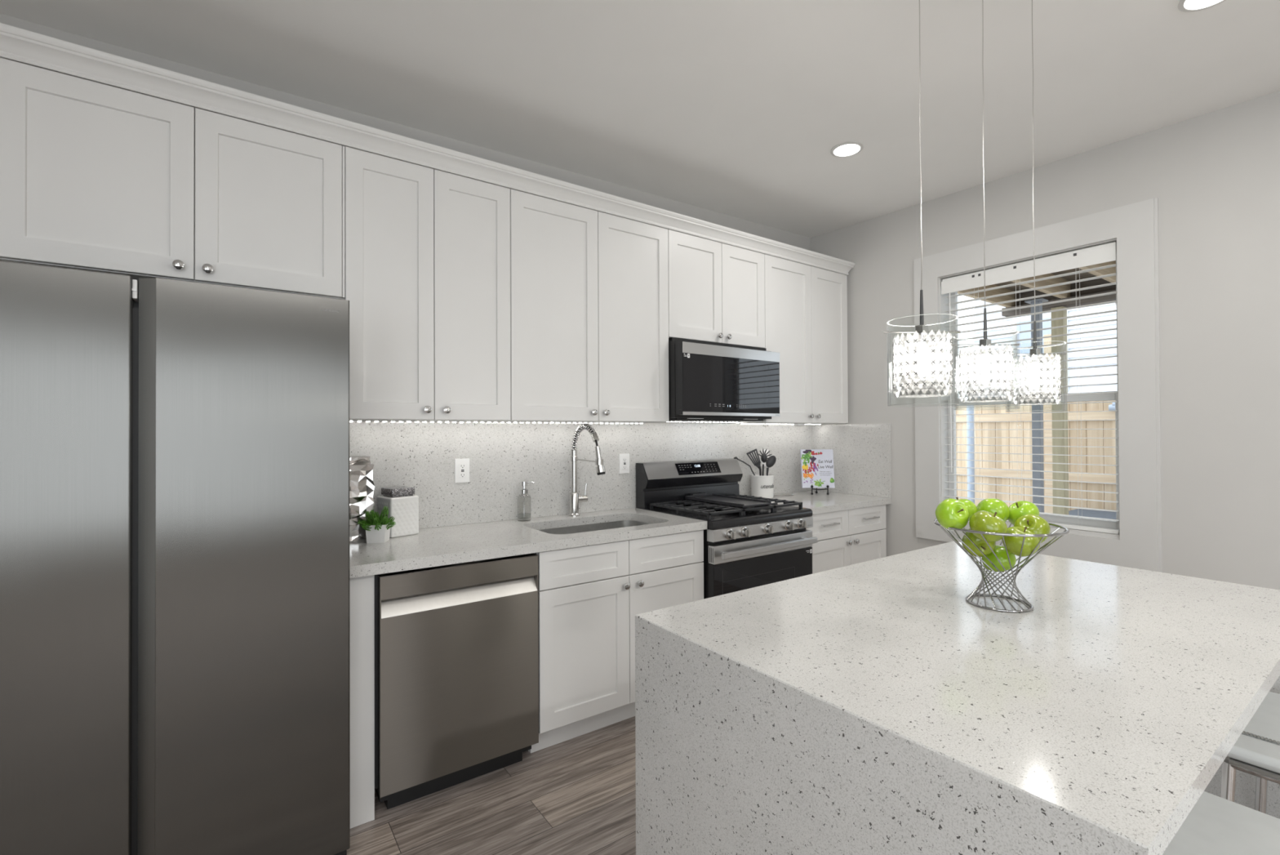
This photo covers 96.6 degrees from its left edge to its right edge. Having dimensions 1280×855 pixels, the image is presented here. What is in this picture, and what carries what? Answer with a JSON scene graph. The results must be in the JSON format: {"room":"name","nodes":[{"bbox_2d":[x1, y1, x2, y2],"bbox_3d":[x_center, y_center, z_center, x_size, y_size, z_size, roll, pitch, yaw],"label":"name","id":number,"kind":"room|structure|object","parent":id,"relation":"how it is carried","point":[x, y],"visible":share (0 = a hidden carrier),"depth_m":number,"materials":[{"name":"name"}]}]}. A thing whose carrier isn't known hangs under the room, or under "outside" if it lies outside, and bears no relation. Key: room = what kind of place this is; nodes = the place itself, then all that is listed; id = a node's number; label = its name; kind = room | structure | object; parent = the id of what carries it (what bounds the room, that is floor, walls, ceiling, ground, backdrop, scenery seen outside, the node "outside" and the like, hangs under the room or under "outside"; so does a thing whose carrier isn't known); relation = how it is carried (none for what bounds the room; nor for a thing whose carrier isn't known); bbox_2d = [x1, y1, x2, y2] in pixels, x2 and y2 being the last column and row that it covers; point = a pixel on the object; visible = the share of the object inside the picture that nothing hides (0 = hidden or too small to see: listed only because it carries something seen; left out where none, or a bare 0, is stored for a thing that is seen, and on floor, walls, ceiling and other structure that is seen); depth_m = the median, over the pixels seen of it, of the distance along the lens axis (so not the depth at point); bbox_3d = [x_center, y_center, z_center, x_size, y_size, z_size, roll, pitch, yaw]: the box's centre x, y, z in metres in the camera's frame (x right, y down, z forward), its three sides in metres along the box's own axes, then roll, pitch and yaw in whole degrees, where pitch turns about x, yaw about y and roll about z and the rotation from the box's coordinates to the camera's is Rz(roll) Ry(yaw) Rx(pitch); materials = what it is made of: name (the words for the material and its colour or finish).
{"room":"kitchen","nodes":[
{"label":"kitchen","id":0,"kind":"room"},
{"bbox_2d":[365,522,390,543],"bbox_3d":[-1.085,0.436,2.365,0.078,0.074,0.078,0,0,-8],"label":"planter","id":1,"kind":"object","parent":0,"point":[375,532],"depth_m":2.33,"materials":[{"name":"white ceramic"}]},
{"bbox_2d":[0,13,810,424],"bbox_3d":[-0.935,-0.037,2.852,5.700,2.839,0.150,0,-1,-35],"label":"wall","id":2,"kind":"structure","parent":0,"point":[773,233],"depth_m":2.77,"materials":[{"name":"grey paint"}]},
{"bbox_2d":[0,56,344,299],"bbox_3d":[-1.603,-0.800,2.061,0.920,0.608,0.377,0,-1,-35],"label":"upper cabinet","id":3,"kind":"object","parent":2,"relation":"attached to","point":[95,175],"visible":1,"depth_m":1.89,"materials":[{"name":"white paint"}]},
{"bbox_2d":[343,145,511,422],"bbox_3d":[-0.952,-0.566,2.522,0.674,1.076,0.377,0,-1,-35],"label":"upper cabinet","id":4,"kind":"object","parent":2,"relation":"attached to","point":[427,250],"visible":1,"depth_m":2.37,"materials":[{"name":"white paint"}]},
{"bbox_2d":[349,422,811,528],"bbox_3d":[-0.032,0.226,3.392,3.274,0.498,0.012,0,-1,-35],"label":"backsplash","id":5,"kind":"structure","parent":2,"relation":"attached to","point":[420,455],"depth_m":3.01,"materials":[{"name":"white stone"}]},
{"bbox_2d":[454,457,469,482],"bbox_3d":[-0.867,0.210,2.785,0.072,0.117,0.009,0,-1,-35],"label":"wall outlet","id":6,"kind":"object","parent":5,"relation":"attached to","point":[461,465],"visible":1,"depth_m":2.78,"materials":[{"name":"white plastic"}]},
{"bbox_2d":[458,463,466,477],"bbox_3d":[-0.865,0.210,2.783,0.033,0.067,0.003,0,-1,-35],"label":"socket","id":7,"kind":"object","parent":6,"relation":"attached to","point":[462,467],"depth_m":2.78,"materials":[{"name":"white plastic"}]},
{"bbox_2d":[618,453,629,473],"bbox_3d":[-0.091,0.211,3.337,0.072,0.117,0.009,0,-1,-35],"label":"wall outlet","id":8,"kind":"object","parent":5,"relation":"attached to","point":[624,458],"visible":1,"depth_m":3.33,"materials":[{"name":"white plastic"}]},
{"bbox_2d":[622,457,626,469],"bbox_3d":[-0.090,0.211,3.335,0.033,0.067,0.003,0,-1,-35],"label":"socket","id":9,"kind":"object","parent":8,"relation":"attached to","point":[624,460],"depth_m":3.33,"materials":[{"name":"white plastic"}]},
{"bbox_2d":[760,448,768,466],"bbox_3d":[0.883,0.214,4.031,0.072,0.117,0.009,0,-1,-35],"label":"wall outlet","id":10,"kind":"object","parent":5,"relation":"attached to","point":[764,450],"visible":0.38,"depth_m":4.03,"materials":[{"name":"white plastic"}]},
{"bbox_2d":[493,187,668,422],"bbox_3d":[-0.305,-0.566,2.982,0.912,1.076,0.377,0,-1,-35],"label":"upper cabinet","id":11,"kind":"object","parent":2,"relation":"attached to","point":[589,287],"visible":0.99,"depth_m":2.82,"materials":[{"name":"white paint"}]},
{"bbox_2d":[0,22,855,275],"bbox_3d":[-0.280,-1.126,2.836,4.348,0.080,0.122,0,-1,-35],"label":"crown molding","id":12,"kind":"structure","parent":11,"relation":"attached to","point":[18,44],"depth_m":2.17,"materials":[{"name":"white paint"}]},
{"bbox_2d":[349,421,642,423],"bbox_3d":[-0.620,-0.025,2.836,1.575,0.004,0.012,0,-1,-35],"label":"led strip","id":13,"kind":"object","parent":11,"relation":"attached to","point":[349,421],"visible":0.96,"depth_m":2.75,"materials":[{"name":"white plastic"}]},
{"bbox_2d":[667,228,764,347],"bbox_3d":[0.377,-0.797,3.470,0.766,0.611,0.377,0,-1,-35],"label":"upper cabinet","id":14,"kind":"object","parent":2,"relation":"attached to","point":[717,289],"visible":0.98,"depth_m":3.32,"materials":[{"name":"white paint"}]},
{"bbox_2d":[666,337,780,422],"bbox_3d":[0.412,-0.262,3.426,0.766,0.458,0.440,0,-1,-35],"label":"microwave","id":15,"kind":"object","parent":14,"relation":"attached to","point":[708,381],"depth_m":3.20,"materials":[{"name":"black plastic"}]},
{"bbox_2d":[726,253,848,424],"bbox_3d":[1.038,-0.562,3.938,0.853,1.080,0.377,0,-1,-35],"label":"upper cabinet","id":16,"kind":"object","parent":2,"relation":"attached to","point":[806,305],"depth_m":3.80,"materials":[{"name":"white paint"}]},
{"bbox_2d":[794,423,804,426],"bbox_3d":[1.069,-0.019,3.818,0.075,0.016,0.030,0,-1,-35],"label":"connector","id":17,"kind":"object","parent":16,"relation":"attached to","point":[798,424],"visible":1,"depth_m":3.80,"materials":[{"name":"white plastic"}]},
{"bbox_2d":[346,715,635,854],"bbox_3d":[1.058,1.414,0.051,5.700,0.120,7.000,0,-1,-35],"label":"floor","id":18,"kind":"structure","parent":0,"point":[576,795],"depth_m":2.04,"materials":[{"name":"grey wood"}]},
{"bbox_2d":[0,260,350,854],"bbox_3d":[-1.509,0.487,1.853,0.912,1.781,0.742,0,-1,-35],"label":"refrigerator","id":19,"kind":"object","parent":18,"relation":"on","point":[175,650],"visible":1,"depth_m":1.56,"materials":[{"name":"metal"}]},
{"bbox_2d":[349,574,374,828],"bbox_3d":[-1.142,0.946,2.229,0.080,0.866,0.608,0,-1,-35],"label":"end panel","id":20,"kind":"object","parent":18,"relation":"on","point":[362,588],"visible":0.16,"depth_m":1.98,"materials":[{"name":"white paint"}]},
{"bbox_2d":[374,552,538,808],"bbox_3d":[-0.839,0.952,2.406,0.616,0.854,0.610,0,-1,-35],"label":"dishwasher","id":21,"kind":"object","parent":18,"relation":"on","point":[456,645],"visible":0.93,"depth_m":2.14,"materials":[{"name":"silver metal"}]},
{"bbox_2d":[528,529,703,752],"bbox_3d":[-0.213,0.947,2.846,0.908,0.866,0.640,0,-1,-35],"label":"base cabinet","id":22,"kind":"object","parent":18,"relation":"on","point":[590,597],"visible":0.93,"depth_m":2.53,"materials":[{"name":"white paint"}]},
{"bbox_2d":[349,507,706,577],"bbox_3d":[-0.513,0.492,2.657,1.628,0.040,0.648,0,-1,-35],"label":"countertop","id":23,"kind":"structure","parent":22,"relation":"on","point":[464,543],"depth_m":2.44,"materials":[{"name":"white stone"}]},
{"bbox_2d":[349,455,374,541],"bbox_3d":[-1.228,0.299,2.440,0.151,0.350,0.129,0,-1,-35],"label":"vase","id":24,"kind":"object","parent":23,"relation":"on","point":[362,486],"visible":0.44,"depth_m":2.40,"materials":[{"name":"silver metal"}]},
{"bbox_2d":[357,506,395,543],"bbox_3d":[-1.082,0.399,2.359,0.144,0.147,0.116,0,0,-10],"label":"potted succulent","id":25,"kind":"object","parent":23,"relation":"on","point":[377,528],"visible":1,"depth_m":2.33,"materials":[{"name":"plant"}]},
{"bbox_2d":[377,485,418,537],"bbox_3d":[-1.072,0.370,2.528,0.136,0.208,0.136,-1,-1,40],"label":"canister","id":26,"kind":"object","parent":23,"relation":"on","point":[402,505],"visible":0.73,"depth_m":2.48,"materials":[{"name":"white ceramic"}]},
{"bbox_2d":[520,480,533,516],"bbox_3d":[-0.587,0.374,2.911,0.079,0.201,0.071,0,-1,-35],"label":"soap dispenser","id":27,"kind":"object","parent":23,"relation":"on","point":[523,491],"visible":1,"depth_m":2.90,"materials":[{"name":"silver metal"}]},
{"bbox_2d":[568,423,605,515],"bbox_3d":[-0.269,0.226,3.000,0.111,0.495,0.287,0,-1,-35],"label":"faucet","id":28,"kind":"object","parent":23,"relation":"on","point":[575,498],"visible":1,"depth_m":3.05,"materials":[{"name":"silver metal"}]},
{"bbox_2d":[538,520,649,533],"bbox_3d":[-0.210,0.613,2.834,0.690,0.200,0.412,0,-1,-35],"label":"sink","id":29,"kind":"object","parent":23,"relation":"in","point":[616,524],"visible":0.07,"depth_m":3.04,"materials":[{"name":"metal"}]},
{"bbox_2d":[635,458,817,599],"bbox_3d":[0.500,0.792,3.305,0.770,1.175,0.722,0,-1,-35],"label":"gas range","id":30,"kind":"object","parent":18,"relation":"on","point":[745,548],"visible":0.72,"depth_m":3.13,"materials":[{"name":"silver metal"}]},
{"bbox_2d":[684,492,771,507],"bbox_3d":[0.496,0.417,3.323,0.222,0.030,0.505,0,-1,-35],"label":"griddle","id":31,"kind":"object","parent":30,"relation":"on","point":[742,502],"visible":1,"depth_m":3.30,"materials":[{"name":"black metal"}]},
{"bbox_2d":[644,504,812,529],"bbox_3d":[0.507,0.491,3.296,0.770,0.043,0.590,0,-1,-35],"label":"cooktop","id":32,"kind":"object","parent":30,"relation":"in","point":[750,519],"depth_m":3.08,"materials":[{"name":"black metal"}]},
{"bbox_2d":[805,504,886,573],"bbox_3d":[1.140,0.948,3.807,0.842,0.866,0.644,0,-1,-35],"label":"base cabinet","id":33,"kind":"object","parent":18,"relation":"on","point":[847,537],"visible":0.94,"depth_m":3.57,"materials":[{"name":"white paint"}]},
{"bbox_2d":[750,489,891,514],"bbox_3d":[1.140,0.494,3.834,0.878,0.040,0.648,0,-1,-35],"label":"countertop","id":34,"kind":"structure","parent":33,"relation":"on","point":[820,502],"depth_m":3.72,"materials":[{"name":"white stone"}]},
{"bbox_2d":[750,473,774,497],"bbox_3d":[0.829,0.398,3.870,0.162,0.154,0.162,0,-1,-35],"label":"utensil crock","id":35,"kind":"object","parent":34,"relation":"on","point":[761,486],"visible":0.89,"depth_m":3.80,"materials":[{"name":"white ceramic"}]},
{"bbox_2d":[733,456,755,475],"bbox_3d":[0.715,0.328,3.837,0.166,0.264,0.020,0,0,3],"label":"ladle","id":36,"kind":"object","parent":35,"relation":"in","point":[735,457],"visible":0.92,"depth_m":3.84,"materials":[{"name":"black plastic"}]},
{"bbox_2d":[746,448,761,475],"bbox_3d":[0.775,0.302,3.851,0.111,0.320,0.035,0,0,-15],"label":"spatula","id":37,"kind":"object","parent":35,"relation":"in","point":[757,462],"visible":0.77,"depth_m":3.85,"materials":[{"name":"black plastic"}]},
{"bbox_2d":[758,448,772,475],"bbox_3d":[0.850,0.303,3.891,0.102,0.317,0.041,0,0,1],"label":"server","id":38,"kind":"object","parent":35,"relation":"in","point":[764,457],"visible":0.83,"depth_m":3.88,"materials":[{"name":"black plastic"}]},
{"bbox_2d":[765,455,776,475],"bbox_3d":[0.881,0.324,3.835,0.069,0.271,0.024,0,0,-5],"label":"serving spoon","id":39,"kind":"object","parent":35,"relation":"in","point":[771,461],"visible":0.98,"depth_m":3.83,"materials":[{"name":"black plastic"}]},
{"bbox_2d":[765,455,776,467],"bbox_3d":[0.880,0.229,3.835,0.069,0.082,0.023,0,0,3],"label":"spoon bowl","id":40,"kind":"object","parent":39,"relation":"on","point":[771,461],"depth_m":3.83,"materials":[{"name":"black plastic"}]},
{"bbox_2d":[773,493,795,496],"bbox_3d":[0.962,0.465,3.933,0.222,0.018,0.034,0,0,-17],"label":"spoon rest","id":41,"kind":"object","parent":34,"relation":"on","point":[787,494],"visible":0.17,"depth_m":3.94,"materials":[{"name":"silver metal"}]},
{"bbox_2d":[810,484,829,494],"bbox_3d":[1.272,0.365,4.074,0.128,0.221,0.108,0,0,2],"label":"easel stand","id":42,"kind":"object","parent":34,"relation":"on","point":[811,486],"visible":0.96,"depth_m":4.03,"materials":[{"name":"black metal"}]},
{"bbox_2d":[800,448,835,488],"bbox_3d":[1.263,0.293,4.065,0.228,0.274,0.055,0,0,2],"label":"cookbook","id":43,"kind":"object","parent":42,"relation":"on","point":[817,470],"visible":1,"depth_m":4.06,"materials":[{"name":"white paper"}]},
{"bbox_2d":[635,541,1279,854],"bbox_3d":[0.900,0.907,1.443,1.558,0.914,0.952,0,-1,-35],"label":"kitchen island","id":44,"kind":"object","parent":18,"relation":"on","point":[870,707],"visible":0.94,"depth_m":1.05,"materials":[{"name":"white stone"}]},
{"bbox_2d":[933,518,1069,612],"bbox_3d":[0.916,0.349,1.459,0.293,0.203,0.293,0,-1,-35],"label":"fruit bowl","id":45,"kind":"object","parent":44,"relation":"on","point":[984,579],"visible":0.87,"depth_m":1.42,"materials":[{"name":"grey metal"}]},
{"bbox_2d":[935,497,968,529],"bbox_3d":[0.792,0.220,1.448,0.078,0.078,0.073,0,-1,-35],"label":"apple","id":46,"kind":"object","parent":45,"relation":"in","point":[950,512],"visible":0.98,"depth_m":1.43,"materials":[{"name":"green food"}]},
{"bbox_2d":[955,497,977,520],"bbox_3d":[0.853,0.220,1.518,0.072,0.068,0.073,0,-1,-35],"label":"apple","id":47,"kind":"object","parent":45,"relation":"in","point":[971,507],"visible":0.24,"depth_m":1.49,"materials":[{"name":"green food"}]},
{"bbox_2d":[961,528,995,556],"bbox_3d":[0.865,0.293,1.458,0.072,0.076,0.073,0,-1,-35],"label":"apple","id":48,"kind":"object","parent":45,"relation":"in","point":[982,545],"visible":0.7,"depth_m":1.44,"materials":[{"name":"green food"}]},
{"bbox_2d":[968,510,1007,542],"bbox_3d":[0.850,0.242,1.394,0.082,0.075,0.081,0,-1,-35],"label":"apple","id":49,"kind":"object","parent":45,"relation":"in","point":[983,520],"visible":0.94,"depth_m":1.37,"materials":[{"name":"green food"}]},
{"bbox_2d":[976,497,1009,521],"bbox_3d":[0.939,0.225,1.522,0.077,0.074,0.078,0,-1,-35],"label":"apple","id":50,"kind":"object","parent":45,"relation":"in","point":[993,505],"visible":0.59,"depth_m":1.49,"materials":[{"name":"green food"}]},
{"bbox_2d":[981,545,1016,572],"bbox_3d":[0.923,0.339,1.468,0.074,0.069,0.075,0,-1,-35],"label":"apple","id":51,"kind":"object","parent":45,"relation":"in","point":[1000,551],"visible":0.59,"depth_m":1.44,"materials":[{"name":"green food"}]},
{"bbox_2d":[1001,526,1039,556],"bbox_3d":[0.935,0.280,1.405,0.078,0.073,0.079,0,-1,-35],"label":"apple","id":52,"kind":"object","parent":45,"relation":"in","point":[1013,544],"visible":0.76,"depth_m":1.38,"materials":[{"name":"green food"}]},
{"bbox_2d":[1008,500,1039,524],"bbox_3d":[1.016,0.230,1.516,0.074,0.071,0.074,0,-1,-35],"label":"apple","id":53,"kind":"object","parent":45,"relation":"in","point":[1017,509],"visible":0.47,"depth_m":1.50,"materials":[{"name":"green food"}]},
{"bbox_2d":[1013,513,1050,542],"bbox_3d":[0.993,0.258,1.448,0.073,0.075,0.078,0,-1,-35],"label":"apple","id":54,"kind":"object","parent":45,"relation":"in","point":[1037,524],"visible":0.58,"depth_m":1.42,"materials":[{"name":"green food"}]},
{"bbox_2d":[1162,791,1279,854],"bbox_3d":[1.007,1.029,0.832,0.526,0.661,0.431,0,-1,-35],"label":"counter stool","id":55,"kind":"object","parent":18,"relation":"on","point":[1215,824],"visible":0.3,"depth_m":0.99,"materials":[{"name":"white metal"}]},
{"bbox_2d":[1220,691,1279,813],"bbox_3d":[1.595,1.030,1.250,0.523,0.661,0.431,0,-1,-35],"label":"counter stool","id":56,"kind":"object","parent":18,"relation":"on","point":[1256,751],"visible":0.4,"depth_m":1.27,"materials":[{"name":"white metal"}]},
{"bbox_2d":[0,0,1279,237],"bbox_3d":[1.046,-1.429,0.072,5.700,0.354,7.000,0,-1,-35],"label":"ceiling","id":57,"kind":"structure","parent":0,"point":[739,108],"depth_m":2.27,"materials":[{"name":"white paint"}]},
{"bbox_2d":[830,141,863,157],"bbox_3d":[1.055,-1.417,2.910,0.158,0.008,0.158,0,-1,-35],"label":"recessed light","id":58,"kind":"object","parent":57,"relation":"in","point":[847,148],"visible":1,"depth_m":2.90,"materials":[{"name":"white paint"}]},
{"bbox_2d":[833,143,860,155],"bbox_3d":[1.055,-1.417,2.910,0.128,0.004,0.128,0,-1,-35],"label":"diffuser","id":59,"kind":"object","parent":58,"relation":"attached to","point":[840,149],"depth_m":2.91,"materials":[{"name":"white plastic"}]},
{"bbox_2d":[883,0,960,406],"bbox_3d":[0.616,-0.719,1.256,0.141,1.340,0.141,0,-1,-35],"label":"pendant lamp","id":60,"kind":"object","parent":57,"relation":"hanging from","point":[922,364],"visible":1,"depth_m":1.21,"materials":[{"name":"clear glass"}]},
{"bbox_2d":[915,324,928,334],"bbox_3d":[0.619,-0.205,1.253,0.026,0.038,0.024,0,-1,-35],"label":"socket","id":61,"kind":"object","parent":60,"relation":"attached to","point":[919,328],"depth_m":1.25,"materials":[{"name":"silver metal"}]},
{"bbox_2d":[951,0,1019,409],"bbox_3d":[0.862,-0.719,1.431,0.141,1.348,0.141,0,-1,-35],"label":"pendant lamp","id":62,"kind":"object","parent":57,"relation":"hanging from","point":[986,371],"visible":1,"depth_m":1.39,"materials":[{"name":"clear glass"}]},
{"bbox_2d":[979,338,991,347],"bbox_3d":[0.864,-0.202,1.427,0.026,0.038,0.024,0,-1,-35],"label":"socket","id":63,"kind":"object","parent":62,"relation":"attached to","point":[985,342],"depth_m":1.42,"materials":[{"name":"silver metal"}]},
{"bbox_2d":[1006,0,1066,412],"bbox_3d":[1.107,-0.722,1.606,0.141,1.352,0.141,0,-1,-35],"label":"pendant lamp","id":64,"kind":"object","parent":57,"relation":"hanging from","point":[1039,378],"visible":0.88,"depth_m":1.56,"materials":[{"name":"clear glass"}]},
{"bbox_2d":[1029,348,1039,357],"bbox_3d":[1.109,-0.201,1.602,0.026,0.038,0.024,0,-1,-35],"label":"socket","id":65,"kind":"object","parent":64,"relation":"attached to","point":[1036,351],"depth_m":1.59,"materials":[{"name":"silver metal"}]},
{"bbox_2d":[1177,0,1225,12],"bbox_3d":[1.846,-1.401,1.844,0.158,0.008,0.158,0,-1,-35],"label":"recessed light","id":66,"kind":"object","parent":57,"relation":"in","point":[1185,6],"visible":1,"depth_m":1.89,"materials":[{"name":"white paint"}]},
{"bbox_2d":[1183,0,1221,8],"bbox_3d":[1.846,-1.402,1.844,0.128,0.004,0.128,0,-1,-35],"label":"diffuser","id":67,"kind":"object","parent":66,"relation":"attached to","point":[1188,4],"depth_m":1.88,"materials":[{"name":"white plastic"}]},
{"bbox_2d":[809,90,1279,590],"bbox_3d":[3.312,-0.062,1.671,0.150,2.836,6.700,0,-1,-35],"label":"wall","id":68,"kind":"structure","parent":0,"point":[1214,176],"depth_m":2.64,"materials":[{"name":"grey paint"}]},
{"bbox_2d":[811,423,891,497],"bbox_3d":[1.492,0.225,4.087,0.012,0.496,0.648,0,-1,-35],"label":"backsplash","id":69,"kind":"structure","parent":68,"relation":"attached to","point":[862,452],"depth_m":4.01,"materials":[{"name":"white stone"}]},
{"bbox_2d":[938,238,1119,538],"bbox_3d":[2.192,-0.190,3.245,0.150,1.500,0.886,0,-1,-35],"label":"window","id":70,"kind":"structure","parent":68,"relation":"in","point":[1099,397],"depth_m":3.51,"materials":[{"name":"white paint"}]},
{"bbox_2d":[941,241,1119,533],"bbox_3d":[2.159,-0.196,3.222,0.066,1.468,0.866,0,-1,-35],"label":"window blind","id":71,"kind":"object","parent":70,"relation":"attached to","point":[1103,253],"visible":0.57,"depth_m":3.12,"materials":[{"name":"white plastic"}]},
{"bbox_2d":[913,197,1162,572],"bbox_3d":[2.123,-0.194,3.195,0.021,1.788,1.190,0,-1,-35],"label":"trim","id":72,"kind":"structure","parent":68,"relation":"attached to","point":[1135,226],"depth_m":2.81,"materials":[{"name":"white paint"}]},
{"label":"outside","id":73,"kind":"structure","parent":0,"visible":0},
{"bbox_3d":[6.793,1.768,8.857,13.840,0.150,17.000,0,-1,-35],"label":"ground","id":74,"kind":"structure","parent":73,"visible":0},
{"bbox_2d":[966,405,974,503],"bbox_3d":[3.577,0.537,6.169,0.070,2.300,0.070,0,-1,-35],"label":"pipe","id":75,"kind":"object","parent":74,"relation":"on","point":[970,425],"visible":0.32,"depth_m":6.14,"materials":[{"name":"white metal"}]},
{"bbox_2d":[955,333,1116,513],"bbox_3d":[4.329,0.352,5.890,0.100,2.640,8.000,0,-1,-35],"label":"fence","id":76,"kind":"object","parent":74,"relation":"on","point":[997,428],"visible":0.07,"depth_m":6.12,"materials":[{"name":"brown wood"}]},
{"bbox_2d":[1108,402,1115,410],"bbox_3d":[4.730,-0.204,5.309,0.077,0.098,0.580,0,-1,-35],"label":"pipe","id":77,"kind":"object","parent":76,"relation":"on","point":[1112,406],"visible":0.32,"depth_m":5.51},
{"bbox_2d":[1024,297,1048,512],"bbox_3d":[3.112,0.341,4.461,0.120,2.672,0.120,0,-1,-35],"label":"metal post","id":78,"kind":"object","parent":74,"relation":"on","point":[1037,434],"visible":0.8,"depth_m":4.44,"materials":[{"name":"grey metal"}]},
{"bbox_2d":[973,299,1117,393],"bbox_3d":[9.525,-2.167,9.124,3.085,7.700,6.600,0,-1,-35],"label":"neighbor house","id":79,"kind":"structure","parent":74,"relation":"on","point":[1113,315],"depth_m":9.57,"materials":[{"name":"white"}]},
{"bbox_2d":[1050,306,1068,515],"bbox_3d":[3.581,0.328,4.862,0.090,2.700,0.088,0,-1,-35],"label":"wooden post","id":80,"kind":"object","parent":74,"relation":"on","point":[1061,348],"visible":0.5,"depth_m":4.83,"materials":[{"name":"beige wood"}]},
{"bbox_2d":[1068,508,1116,519],"bbox_3d":[4.370,1.228,4.744,0.960,0.890,1.500,0,-1,-35],"label":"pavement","id":81,"kind":"structure","parent":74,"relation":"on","point":[1086,513],"depth_m":5.20,"materials":[{"name":"grey concrete"}]},
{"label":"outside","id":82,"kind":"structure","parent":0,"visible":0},
{"bbox_2d":[957,260,1115,316],"bbox_3d":[3.957,-1.163,2.897,2.282,0.250,4.530,0,-1,-35],"label":"pergola","id":83,"kind":"object","parent":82,"point":[1112,297],"visible":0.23,"depth_m":4.75,"materials":[{"name":"wood"}]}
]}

